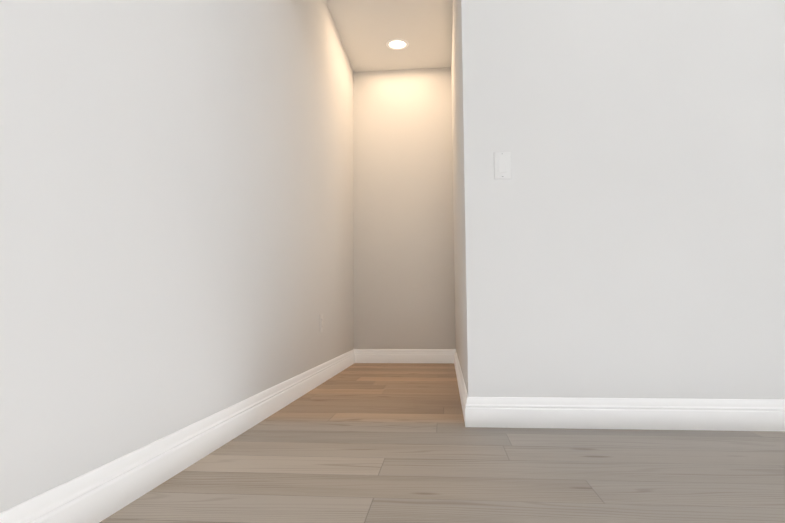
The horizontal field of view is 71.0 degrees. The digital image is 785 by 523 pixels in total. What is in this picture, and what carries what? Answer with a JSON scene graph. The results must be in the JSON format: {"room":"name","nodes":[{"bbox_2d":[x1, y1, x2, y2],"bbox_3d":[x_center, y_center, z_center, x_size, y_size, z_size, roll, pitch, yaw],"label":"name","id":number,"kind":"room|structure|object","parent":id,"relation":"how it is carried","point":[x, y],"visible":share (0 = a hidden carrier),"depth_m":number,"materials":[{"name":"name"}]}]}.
{"room":"empty room","nodes":[
{"label":"empty room","id":0,"kind":"room"},
{"bbox_2d":[0,0,353,512],"bbox_3d":[-0.704,-0.686,2.028,0.120,2.700,6.358,-1,-5,5],"label":"wall","id":1,"kind":"structure","parent":0,"point":[176,215],"depth_m":1.59,"materials":[{"name":"paint"}]},
{"bbox_2d":[0,349,355,522],"bbox_3d":[-0.628,0.598,1.914,0.015,0.121,6.118,-1,-5,5],"label":"baseboard","id":2,"kind":"structure","parent":1,"relation":"attached to","point":[100,493],"depth_m":1.53,"materials":[{"name":"white wood"}]},
{"bbox_2d":[326,0,452,71],"bbox_3d":[1.114,-2.132,1.977,3.790,0.150,6.358,-1,-5,5],"label":"ceiling","id":3,"kind":"structure","parent":0,"point":[367,30],"depth_m":4.42,"materials":[{"name":"paint"}]},
{"bbox_2d":[386,39,408,49],"bbox_3d":[0.041,-1.824,4.632,0.190,0.007,0.190,-1,-5,5],"label":"recessed light","id":4,"kind":"object","parent":3,"relation":"in","point":[396,44],"visible":1,"depth_m":4.63,"materials":[{"name":"white"}]},
{"bbox_2d":[353,67,455,348],"bbox_3d":[0.102,-0.436,5.075,0.913,2.700,0.120,-1,-5,5],"label":"wall","id":5,"kind":"structure","parent":0,"point":[403,255],"depth_m":5.02,"materials":[{"name":"paint"}]},
{"bbox_2d":[356,349,451,362],"bbox_3d":[0.107,0.843,4.900,0.840,0.121,0.015,-1,-5,5],"label":"baseboard","id":6,"kind":"structure","parent":5,"relation":"attached to","point":[362,355],"depth_m":4.90,"materials":[{"name":"white wood"}]},
{"bbox_2d":[100,363,784,522],"bbox_3d":[1.132,0.683,1.742,3.790,0.100,6.358,-1,-5,5],"label":"floor","id":7,"kind":"structure","parent":0,"point":[377,443],"depth_m":1.67,"materials":[{"name":"brown wood"}]},
{"bbox_2d":[451,0,466,389],"bbox_3d":[0.500,-0.546,3.797,0.120,2.700,2.600,-1,-5,5],"label":"wall","id":8,"kind":"structure","parent":0,"point":[458,214],"depth_m":3.26,"materials":[{"name":"paint"}]},
{"bbox_2d":[452,349,466,393],"bbox_3d":[0.431,0.731,3.588,0.015,0.121,2.578,-1,-5,5],"label":"baseboard","id":9,"kind":"structure","parent":8,"relation":"attached to","point":[461,384],"depth_m":3.39,"materials":[{"name":"white wood"}]},
{"bbox_2d":[460,0,784,398],"bbox_3d":[1.686,-0.677,2.326,2.757,2.700,0.120,-1,-5,5],"label":"wall","id":10,"kind":"structure","parent":0,"point":[624,230],"depth_m":2.30,"materials":[{"name":"paint"}]},
{"bbox_2d":[494,152,510,178],"bbox_3d":[0.470,-0.411,2.352,0.071,0.116,0.010,-1,-5,5],"label":"light switch","id":11,"kind":"object","parent":10,"relation":"attached to","point":[502,165],"visible":1,"depth_m":2.35,"materials":[{"name":"white plastic"}]},
{"bbox_2d":[460,393,784,430],"bbox_3d":[1.606,0.604,2.159,2.622,0.121,0.015,-1,-5,5],"label":"baseboard","id":12,"kind":"structure","parent":10,"relation":"attached to","point":[494,412],"depth_m":2.22,"materials":[{"name":"white wood"}]}
]}

